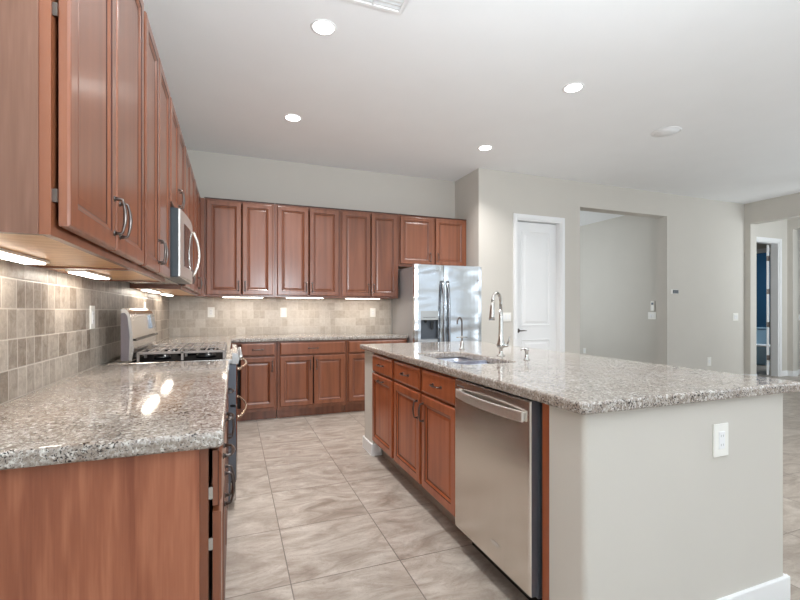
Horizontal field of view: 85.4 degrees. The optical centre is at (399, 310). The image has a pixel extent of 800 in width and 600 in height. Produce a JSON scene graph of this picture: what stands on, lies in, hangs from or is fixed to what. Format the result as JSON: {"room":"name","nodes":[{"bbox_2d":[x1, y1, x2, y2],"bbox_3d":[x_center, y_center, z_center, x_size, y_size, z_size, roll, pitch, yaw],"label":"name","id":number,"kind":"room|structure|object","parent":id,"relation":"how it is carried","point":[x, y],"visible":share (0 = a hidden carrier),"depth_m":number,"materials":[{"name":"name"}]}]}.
{"room":"kitchen","nodes":[
{"label":"kitchen","id":0,"kind":"room"},
{"bbox_2d":[169,149,454,336],"bbox_3d":[-0.873,-0.334,5.663,3.810,3.048,0.160,0,0,-21],"label":"wall","id":1,"kind":"structure","parent":0,"point":[217,175],"depth_m":5.43,"materials":[{"name":"beige paint"}]},
{"bbox_2d":[208,307,214,316],"bbox_3d":[-2.206,0.015,5.061,0.075,0.118,0.009,0,0,-21],"label":"wall outlet","id":2,"kind":"object","parent":1,"relation":"attached to","point":[211,310],"visible":1,"depth_m":5.06,"materials":[{"name":"white plastic"}]},
{"bbox_2d":[199,197,274,297],"bbox_3d":[-1.867,-0.703,4.984,0.800,1.085,0.391,0,0,-21],"label":"upper cabinet","id":3,"kind":"object","parent":1,"relation":"attached to","point":[239,235],"depth_m":4.83,"materials":[{"name":"brown wood"}]},
{"bbox_2d":[223,297,263,297],"bbox_3d":[-1.795,-0.158,4.956,0.460,0.015,0.068,0,0,-21],"label":"light","id":4,"kind":"object","parent":3,"relation":"attached to","point":[223,297],"visible":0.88,"depth_m":4.93,"materials":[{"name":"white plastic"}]},
{"bbox_2d":[280,308,286,316],"bbox_3d":[-1.440,0.018,5.355,0.075,0.118,0.009,0,0,-21],"label":"wall outlet","id":5,"kind":"object","parent":1,"relation":"attached to","point":[283,311],"visible":1,"depth_m":5.35,"materials":[{"name":"white plastic"}]},
{"bbox_2d":[274,203,339,298],"bbox_3d":[-1.135,-0.703,5.264,0.762,1.085,0.391,0,0,-21],"label":"upper cabinet","id":6,"kind":"object","parent":1,"relation":"attached to","point":[307,238],"visible":1,"depth_m":5.11,"materials":[{"name":"brown wood"}]},
{"bbox_2d":[285,297,322,298],"bbox_3d":[-1.142,-0.158,5.207,0.460,0.015,0.068,0,0,-21],"label":"light","id":7,"kind":"object","parent":6,"relation":"attached to","point":[285,297],"visible":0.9,"depth_m":5.22,"materials":[{"name":"white plastic"}]},
{"bbox_2d":[335,209,397,298],"bbox_3d":[-0.424,-0.703,5.537,0.755,1.085,0.391,0,0,-21],"label":"upper cabinet","id":8,"kind":"object","parent":1,"relation":"attached to","point":[368,239],"visible":0.97,"depth_m":5.38,"materials":[{"name":"brown wood"}]},
{"bbox_2d":[346,298,380,298],"bbox_3d":[-0.470,-0.158,5.465,0.460,0.015,0.068,0,0,-21],"label":"light","id":9,"kind":"object","parent":8,"relation":"attached to","point":[346,298],"visible":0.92,"depth_m":5.43,"materials":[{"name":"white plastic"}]},
{"bbox_2d":[370,308,375,316],"bbox_3d":[-0.361,0.022,5.769,0.075,0.118,0.009,0,0,-21],"label":"wall outlet","id":10,"kind":"object","parent":1,"relation":"attached to","point":[372,310],"visible":1,"depth_m":5.77,"materials":[{"name":"white plastic"}]},
{"bbox_2d":[398,214,465,268],"bbox_3d":[0.393,-0.908,5.851,0.990,0.673,0.391,0,0,-21],"label":"upper cabinet","id":11,"kind":"object","parent":1,"relation":"attached to","point":[428,240],"visible":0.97,"depth_m":5.69,"materials":[{"name":"brown wood"}]},
{"bbox_2d":[455,172,471,265],"bbox_3d":[0.944,-0.334,6.038,0.150,3.048,0.463,0,0,-21],"label":"wall","id":12,"kind":"structure","parent":0,"point":[463,186],"depth_m":5.92,"materials":[{"name":"beige paint"}]},
{"bbox_2d":[143,0,799,225],"bbox_3d":[4.870,-1.918,4.279,13.840,0.120,13.900,0,0,-21],"label":"ceiling","id":13,"kind":"structure","parent":0,"point":[416,92],"depth_m":3.56,"materials":[{"name":"paint"}]},
{"bbox_2d":[284,114,301,121],"bbox_3d":[-1.030,-1.855,4.168,0.168,0.005,0.168,0,0,-21],"label":"recessed light","id":14,"kind":"object","parent":13,"relation":"in","point":[289,117],"visible":1,"depth_m":4.16,"materials":[{"name":"white paint"}]},
{"bbox_2d":[286,115,299,120],"bbox_3d":[-1.030,-1.855,4.168,0.133,0.002,0.133,0,0,24],"label":"diffuser","id":15,"kind":"object","parent":14,"relation":"attached to","point":[288,117],"depth_m":4.17,"materials":[{"name":"white plastic"}]},
{"bbox_2d":[311,19,336,35],"bbox_3d":[-0.500,-1.855,2.840,0.168,0.005,0.168,0,0,-21],"label":"recessed light","id":16,"kind":"object","parent":13,"relation":"in","point":[323,27],"visible":1,"depth_m":2.83,"materials":[{"name":"white paint"}]},
{"bbox_2d":[313,21,333,33],"bbox_3d":[-0.500,-1.855,2.840,0.133,0.002,0.133,0,0,24],"label":"diffuser","id":17,"kind":"object","parent":16,"relation":"attached to","point":[319,27],"depth_m":2.83,"materials":[{"name":"white plastic"}]},
{"bbox_2d":[344,0,408,14],"bbox_3d":[-0.106,-1.853,2.466,0.384,0.010,0.380,0,0,-21],"label":"ceiling vent","id":18,"kind":"object","parent":13,"relation":"in","point":[397,7],"visible":1,"depth_m":2.62,"materials":[{"name":"white metal"}]},
{"bbox_2d":[478,145,492,150],"bbox_3d":[0.970,-1.855,4.935,0.168,0.005,0.168,0,0,-21],"label":"recessed light","id":19,"kind":"object","parent":13,"relation":"in","point":[483,147],"visible":1,"depth_m":4.92,"materials":[{"name":"white paint"}]},
{"bbox_2d":[479,146,490,149],"bbox_3d":[0.970,-1.855,4.935,0.133,0.002,0.133,0,0,24],"label":"diffuser","id":20,"kind":"object","parent":19,"relation":"attached to","point":[480,147],"depth_m":4.93,"materials":[{"name":"white plastic"}]},
{"bbox_2d":[563,82,583,92],"bbox_3d":[1.443,-1.855,3.607,0.168,0.005,0.168,0,0,-21],"label":"recessed light","id":21,"kind":"object","parent":13,"relation":"in","point":[573,87],"visible":1,"depth_m":3.60,"materials":[{"name":"white paint"}]},
{"bbox_2d":[565,84,581,91],"bbox_3d":[1.443,-1.855,3.607,0.133,0.002,0.133,0,0,24],"label":"diffuser","id":22,"kind":"object","parent":21,"relation":"attached to","point":[570,87],"depth_m":3.60,"materials":[{"name":"white plastic"}]},
{"bbox_2d":[651,126,681,137],"bbox_3d":[2.763,-1.853,4.495,0.270,0.009,0.270,0,0,-21],"label":"ceiling speaker","id":23,"kind":"object","parent":13,"relation":"attached to","point":[667,131],"visible":1,"depth_m":4.47,"materials":[{"name":"white paint"}]},
{"bbox_2d":[653,128,679,136],"bbox_3d":[2.763,-1.854,4.495,0.238,0.006,0.238,0,0,-21],"label":"grille","id":24,"kind":"object","parent":23,"relation":"attached to","point":[663,132],"depth_m":4.49,"materials":[{"name":"metal"}]},
{"bbox_2d":[225,361,799,599],"bbox_3d":[4.924,1.240,4.139,13.840,0.100,14.200,0,0,-21],"label":"floor","id":25,"kind":"structure","parent":0,"point":[313,515],"depth_m":2.40,"materials":[{"name":"tile"}]},
{"bbox_2d":[0,408,235,599],"bbox_3d":[-0.891,0.762,1.385,0.682,0.856,0.903,0,0,-21],"label":"base cabinet","id":26,"kind":"object","parent":25,"relation":"on","point":[154,526],"visible":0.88,"depth_m":0.99,"materials":[{"name":"brown wood"}]},
{"bbox_2d":[0,360,229,469],"bbox_3d":[-1.028,0.312,1.701,0.657,0.041,1.644,0,0,-21],"label":"countertop","id":27,"kind":"structure","parent":26,"relation":"on","point":[101,412],"depth_m":1.22,"materials":[{"name":"stone"}]},
{"bbox_2d":[107,308,246,501],"bbox_3d":[-1.393,0.588,2.851,0.734,1.205,0.756,0,0,-21],"label":"gas range","id":28,"kind":"object","parent":25,"relation":"on","point":[138,334],"visible":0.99,"depth_m":2.60,"materials":[{"name":"silver metal"}]},
{"bbox_2d":[107,349,231,364],"bbox_3d":[-1.438,0.302,2.834,0.637,0.026,0.755,0,0,-21],"label":"cooktop","id":29,"kind":"object","parent":28,"relation":"in","point":[188,357],"depth_m":2.60,"materials":[{"name":"silver metal"}]},
{"bbox_2d":[226,388,234,519],"bbox_3d":[-1.181,0.762,2.140,0.682,0.856,0.708,0,0,-21],"label":"base cabinet","id":30,"kind":"object","parent":25,"relation":"on","point":[232,389],"visible":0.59,"depth_m":2.20,"materials":[{"name":"brown wood"}]},
{"bbox_2d":[231,342,276,420],"bbox_3d":[-1.675,0.762,4.912,0.488,0.856,0.660,0,0,-21],"label":"base cabinet","id":31,"kind":"object","parent":25,"relation":"on","point":[257,381],"visible":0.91,"depth_m":4.67,"materials":[{"name":"brown wood"}]},
{"bbox_2d":[277,340,345,417],"bbox_3d":[-1.081,0.762,5.140,0.770,0.856,0.660,0,0,-21],"label":"base cabinet","id":32,"kind":"object","parent":25,"relation":"on","point":[311,375],"visible":0.98,"depth_m":4.87,"materials":[{"name":"brown wood"}]},
{"bbox_2d":[345,338,406,411],"bbox_3d":[-0.364,0.762,5.415,0.758,0.856,0.660,0,0,-21],"label":"base cabinet","id":33,"kind":"object","parent":25,"relation":"on","point":[355,356],"visible":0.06,"depth_m":5.06,"materials":[{"name":"brown wood"}]},
{"bbox_2d":[372,353,405,476],"bbox_3d":[0.123,0.762,3.408,0.644,0.856,0.508,0,0,-21],"label":"base cabinet","id":34,"kind":"object","parent":25,"relation":"on","point":[383,380],"visible":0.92,"depth_m":3.27,"materials":[{"name":"brown wood"}]},
{"bbox_2d":[394,357,461,531],"bbox_3d":[0.382,0.762,2.732,0.644,0.856,0.930,0,0,-21],"label":"base cabinet","id":35,"kind":"object","parent":25,"relation":"on","point":[424,399],"visible":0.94,"depth_m":2.54,"materials":[{"name":"brown wood"}]},
{"bbox_2d":[392,264,480,342],"bbox_3d":[0.469,0.315,5.605,0.910,1.750,0.891,0,0,-21],"label":"refrigerator","id":36,"kind":"object","parent":25,"relation":"on","point":[429,304],"visible":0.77,"depth_m":5.27,"materials":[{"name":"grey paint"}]},
{"bbox_2d":[455,378,541,599],"bbox_3d":[0.643,0.765,2.003,0.634,0.850,0.596,0,0,-21],"label":"dishwasher","id":37,"kind":"object","parent":25,"relation":"on","point":[498,434],"visible":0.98,"depth_m":1.80,"materials":[{"name":"silver metal"}]},
{"bbox_2d":[542,403,548,599],"bbox_3d":[0.821,0.762,1.706,0.600,0.855,0.050,0,0,-21],"label":"end panel","id":38,"kind":"object","parent":25,"relation":"on","point":[545,408],"visible":0.06,"depth_m":1.60,"materials":[{"name":"brown wood"}]},
{"bbox_2d":[363,350,789,599],"bbox_3d":[0.638,0.762,2.789,1.093,0.856,2.576,0,0,-21],"label":"kitchen island","id":39,"kind":"object","parent":25,"relation":"on","point":[642,507],"visible":0.62,"depth_m":1.56,"materials":[{"name":"beige paint"}]},
{"bbox_2d":[536,402,541,598],"bbox_3d":[0.677,0.718,2.017,0.560,0.745,0.596,0,0,-21],"label":"panel","id":40,"kind":"object","parent":39,"relation":"attached to","point":[538,405],"depth_m":1.64,"materials":[{"name":"metal"}]},
{"bbox_2d":[360,341,799,414],"bbox_3d":[0.654,0.312,2.809,1.165,0.041,2.625,0,0,-21],"label":"island countertop","id":41,"kind":"structure","parent":39,"relation":"on","point":[582,384],"depth_m":1.90,"materials":[{"name":"stone"}]},
{"bbox_2d":[456,317,466,349],"bbox_3d":[0.460,0.169,3.294,0.120,0.247,0.044,0,0,-40],"label":"filtered water faucet","id":42,"kind":"object","parent":41,"relation":"on","point":[461,337],"visible":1,"depth_m":3.30,"materials":[{"name":"silver metal"}]},
{"bbox_2d":[436,357,491,364],"bbox_3d":[0.390,0.421,2.737,0.394,0.208,0.734,0,0,-21],"label":"sink","id":43,"kind":"object","parent":41,"relation":"in","point":[459,360],"visible":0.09,"depth_m":2.78,"materials":[{"name":"silver metal"}]},
{"bbox_2d":[489,292,509,355],"bbox_3d":[0.625,0.084,2.784,0.065,0.416,0.208,0,0,45],"label":"faucet","id":44,"kind":"object","parent":41,"relation":"on","point":[501,344],"visible":1,"depth_m":2.81,"materials":[{"name":"silver metal"}]},
{"bbox_2d":[521,348,529,359],"bbox_3d":[0.747,0.255,2.579,0.054,0.074,0.038,0,0,-21],"label":"soap dispenser","id":45,"kind":"object","parent":41,"relation":"on","point":[526,350],"visible":1,"depth_m":2.57,"materials":[{"name":"silver metal"}]},
{"bbox_2d":[713,423,727,457],"bbox_3d":[1.215,0.488,1.639,0.082,0.124,0.009,0,0,-21],"label":"wall outlet","id":46,"kind":"object","parent":39,"relation":"attached to","point":[720,431],"visible":1,"depth_m":1.63,"materials":[{"name":"white plastic"}]},
{"bbox_2d":[719,431,724,448],"bbox_3d":[1.216,0.488,1.637,0.033,0.066,0.004,0,0,-21],"label":"receptacle","id":47,"kind":"object","parent":46,"relation":"attached to","point":[721,433],"depth_m":1.64,"materials":[{"name":"white paint"}]},
{"bbox_2d":[756,327,769,364],"bbox_3d":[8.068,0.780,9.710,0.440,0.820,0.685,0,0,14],"label":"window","id":48,"kind":"structure","parent":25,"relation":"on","point":[761,332],"depth_m":9.62,"materials":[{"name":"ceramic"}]},
{"bbox_3d":[-1.829,0.762,3.829,0.682,0.856,1.368,0,0,-21],"label":"base cabinet","id":49,"kind":"object","parent":25,"relation":"on","visible":0},
{"bbox_2d":[154,333,407,350],"bbox_3d":[-1.014,0.312,4.464,2.664,0.041,1.976,0,0,-21],"label":"countertop","id":50,"kind":"structure","parent":49,"relation":"on","point":[347,336],"depth_m":4.79,"materials":[{"name":"stone"}]},
{"bbox_2d":[580,215,656,363],"bbox_3d":[4.178,-0.334,9.138,0.150,3.048,3.933,0,0,-21],"label":"wall","id":51,"kind":"structure","parent":0,"point":[618,255],"depth_m":8.52,"materials":[{"name":"beige paint"}]},
{"bbox_2d":[648,312,655,318],"bbox_3d":[4.577,0.085,7.873,0.010,0.130,0.160,0,0,-21],"label":"wall switch","id":52,"kind":"object","parent":51,"relation":"attached to","point":[651,315],"visible":1,"depth_m":7.87,"materials":[{"name":"white plastic"}]},
{"bbox_2d":[651,301,654,310],"bbox_3d":[4.579,-0.089,7.853,0.022,0.180,0.080,0,0,-21],"label":"handset","id":53,"kind":"object","parent":51,"relation":"attached to","point":[652,302],"visible":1,"depth_m":7.84,"materials":[{"name":"white plastic"}]},
{"bbox_2d":[472,168,799,375],"bbox_3d":[4.831,-0.334,7.185,8.230,3.048,0.180,0,0,-21],"label":"wall","id":54,"kind":"structure","parent":0,"point":[700,241],"depth_m":6.91,"materials":[{"name":"beige paint"}]},
{"bbox_2d":[503,313,510,320],"bbox_3d":[1.417,0.080,5.773,0.150,0.118,0.010,0,0,-21],"label":"wall switch","id":55,"kind":"object","parent":54,"relation":"attached to","point":[506,316],"visible":0.74,"depth_m":5.77,"materials":[{"name":"white plastic"}]},
{"bbox_2d":[518,222,555,350],"bbox_3d":[1.894,-0.021,6.032,0.704,2.409,0.099,0,0,-21],"label":"door","id":56,"kind":"structure","parent":54,"relation":"in","point":[536,241],"depth_m":6.04,"materials":[{"name":"white paint"}]},
{"bbox_2d":[513,213,564,351],"bbox_3d":[1.889,-0.060,6.045,0.860,2.500,0.202,0,0,-21],"label":"trim","id":57,"kind":"structure","parent":54,"relation":"attached to","point":[559,222],"depth_m":6.09,"materials":[{"name":"white paint"}]},
{"bbox_2d":[671,289,678,293],"bbox_3d":[4.372,-0.307,6.899,0.145,0.070,0.026,0,0,-21],"label":"thermostat","id":58,"kind":"object","parent":54,"relation":"attached to","point":[672,290],"visible":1,"depth_m":6.89,"materials":[{"name":"white plastic"}]},
{"bbox_2d":[707,357,710,365],"bbox_3d":[5.140,0.840,7.202,0.090,0.145,0.009,0,0,-21],"label":"wall outlet","id":59,"kind":"object","parent":54,"relation":"attached to","point":[708,358],"visible":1,"depth_m":7.20,"materials":[{"name":"white plastic"}]},
{"bbox_2d":[733,313,737,320],"bbox_3d":[5.766,0.102,7.442,0.130,0.130,0.010,0,0,-21],"label":"wall switch","id":60,"kind":"object","parent":54,"relation":"attached to","point":[735,315],"visible":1,"depth_m":7.44,"materials":[{"name":"white plastic"}]},
{"bbox_2d":[767,245,769,374],"bbox_3d":[6.973,-0.019,8.209,0.048,2.402,0.660,0,0,40],"label":"door","id":61,"kind":"structure","parent":54,"relation":"in","point":[768,256],"depth_m":8.00,"materials":[{"name":"white paint"}]},
{"bbox_2d":[756,237,781,376],"bbox_3d":[6.537,-0.060,7.791,0.840,2.500,0.132,0,0,-21],"label":"trim","id":62,"kind":"structure","parent":54,"relation":"attached to","point":[776,244],"depth_m":7.88,"materials":[{"name":"white paint"}]},
{"bbox_2d":[782,369,799,375],"bbox_3d":[7.835,1.140,8.191,1.860,0.100,0.104,0,0,-21],"label":"baseboard","id":63,"kind":"structure","parent":54,"relation":"attached to","point":[786,372],"depth_m":7.91,"materials":[{"name":"white paint"}]},
{"bbox_2d":[756,252,769,344],"bbox_3d":[8.438,-0.334,9.998,2.280,3.048,2.580,0,0,-21],"label":"wall","id":64,"kind":"structure","parent":0,"point":[761,258],"depth_m":10.97,"materials":[{"name":"blue paint"}]},
{"bbox_2d":[756,243,769,253],"bbox_3d":[6.366,-0.334,9.256,2.120,3.048,2.680,0,0,-21],"label":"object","id":65,"kind":"structure","parent":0,"point":[758,245],"depth_m":8.97,"materials":[{"name":"beige paint"}]},
{"bbox_2d":[756,248,769,252],"bbox_3d":[7.489,-0.050,9.098,0.136,2.480,0.940,0,0,-21],"label":"trim","id":66,"kind":"structure","parent":65,"relation":"attached to","point":[762,249],"depth_m":8.95,"materials":[{"name":"white paint"}]},
{"bbox_2d":[744,193,799,373],"bbox_3d":[7.740,-0.334,3.178,0.160,3.048,9.387,0,0,-21],"label":"wall","id":67,"kind":"structure","parent":0,"point":[785,207],"depth_m":7.46,"materials":[{"name":"beige paint"}]},
{"bbox_2d":[787,217,799,370],"bbox_3d":[7.665,-0.334,6.738,0.140,3.048,2.687,0,0,-21],"label":"wall","id":68,"kind":"structure","parent":0,"point":[793,224],"depth_m":7.92,"materials":[{"name":"beige paint"}]},
{"bbox_3d":[-0.926,-0.334,0.277,0.150,3.048,10.180,0,0,-21],"label":"wall","id":69,"kind":"structure","parent":0,"visible":0},
{"bbox_2d":[0,260,168,405],"bbox_3d":[-1.832,0.041,2.861,0.010,0.562,4.384,0,0,-21],"label":"wall","id":70,"kind":"structure","parent":69,"relation":"attached to","point":[46,338],"depth_m":1.78,"materials":[{"name":"tile"}]},
{"bbox_2d":[0,0,143,270],"bbox_3d":[-1.006,-0.703,1.267,0.383,1.085,0.875,0,0,-21],"label":"upper cabinet","id":71,"kind":"object","parent":70,"relation":"attached to","point":[72,71],"visible":1,"depth_m":1.00,"materials":[{"name":"brown wood"}]},
{"bbox_2d":[0,248,49,264],"bbox_3d":[-1.098,-0.158,1.185,0.068,0.015,0.500,0,0,-21],"label":"light","id":72,"kind":"object","parent":71,"relation":"attached to","point":[5,254],"visible":1,"depth_m":1.27,"materials":[{"name":"white plastic"}]},
{"bbox_2d":[89,306,94,328],"bbox_3d":[-1.576,0.032,2.223,0.009,0.118,0.075,0,0,-21],"label":"wall outlet","id":73,"kind":"object","parent":70,"relation":"attached to","point":[91,308],"visible":1,"depth_m":2.20,"materials":[{"name":"white plastic"}]},
{"bbox_2d":[41,11,169,281],"bbox_3d":[-1.299,-0.703,2.029,0.383,1.085,0.750,0,0,-21],"label":"upper cabinet","id":74,"kind":"object","parent":70,"relation":"attached to","point":[156,266],"visible":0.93,"depth_m":2.00,"materials":[{"name":"brown wood"}]},
{"bbox_2d":[65,269,111,279],"bbox_3d":[-1.356,-0.158,1.900,0.068,0.015,0.400,0,0,-21],"label":"light","id":75,"kind":"object","parent":74,"relation":"attached to","point":[86,273],"visible":0.94,"depth_m":1.81,"materials":[{"name":"white plastic"}]},
{"bbox_2d":[68,272,108,279],"bbox_3d":[-1.356,-0.154,1.900,0.056,0.006,0.370,0,0,-21],"label":"diffuser","id":76,"kind":"object","parent":75,"relation":"attached to","point":[93,275],"depth_m":1.87,"materials":[{"name":"white plastic"}]},
{"bbox_2d":[130,146,201,295],"bbox_3d":[-2.010,-0.703,3.881,0.383,1.085,1.682,0,0,-21],"label":"upper cabinet","id":77,"kind":"object","parent":70,"relation":"attached to","point":[192,196],"visible":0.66,"depth_m":3.80,"materials":[{"name":"brown wood"}]},
{"bbox_2d":[140,288,160,292],"bbox_3d":[-1.955,-0.158,3.405,0.068,0.015,0.500,0,0,-21],"label":"light","id":78,"kind":"object","parent":77,"relation":"attached to","point":[142,289],"visible":0.97,"depth_m":3.29,"materials":[{"name":"white plastic"}]},
{"bbox_2d":[142,290,159,292],"bbox_3d":[-1.955,-0.154,3.405,0.056,0.006,0.470,0,0,-21],"label":"diffuser","id":79,"kind":"object","parent":78,"relation":"attached to","point":[152,291],"depth_m":3.35,"materials":[{"name":"white plastic"}]},
{"bbox_2d":[160,293,173,295],"bbox_3d":[-2.252,-0.158,4.191,0.068,0.015,0.440,0,0,-21],"label":"light","id":80,"kind":"object","parent":77,"relation":"attached to","point":[165,294],"visible":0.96,"depth_m":4.03,"materials":[{"name":"white plastic"}]},
{"bbox_2d":[170,97,184,212],"bbox_3d":[-1.571,-0.922,2.737,0.383,0.645,0.758,0,0,-21],"label":"upper cabinet","id":81,"kind":"object","parent":69,"relation":"attached to","point":[177,145],"visible":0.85,"depth_m":2.73,"materials":[{"name":"brown wood"}]},
{"bbox_2d":[128,207,200,284],"bbox_3d":[-1.530,-0.386,2.754,0.457,0.398,0.756,0,0,-21],"label":"microwave","id":82,"kind":"object","parent":81,"relation":"attached to","point":[181,233],"visible":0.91,"depth_m":2.54,"materials":[{"name":"silver metal"}]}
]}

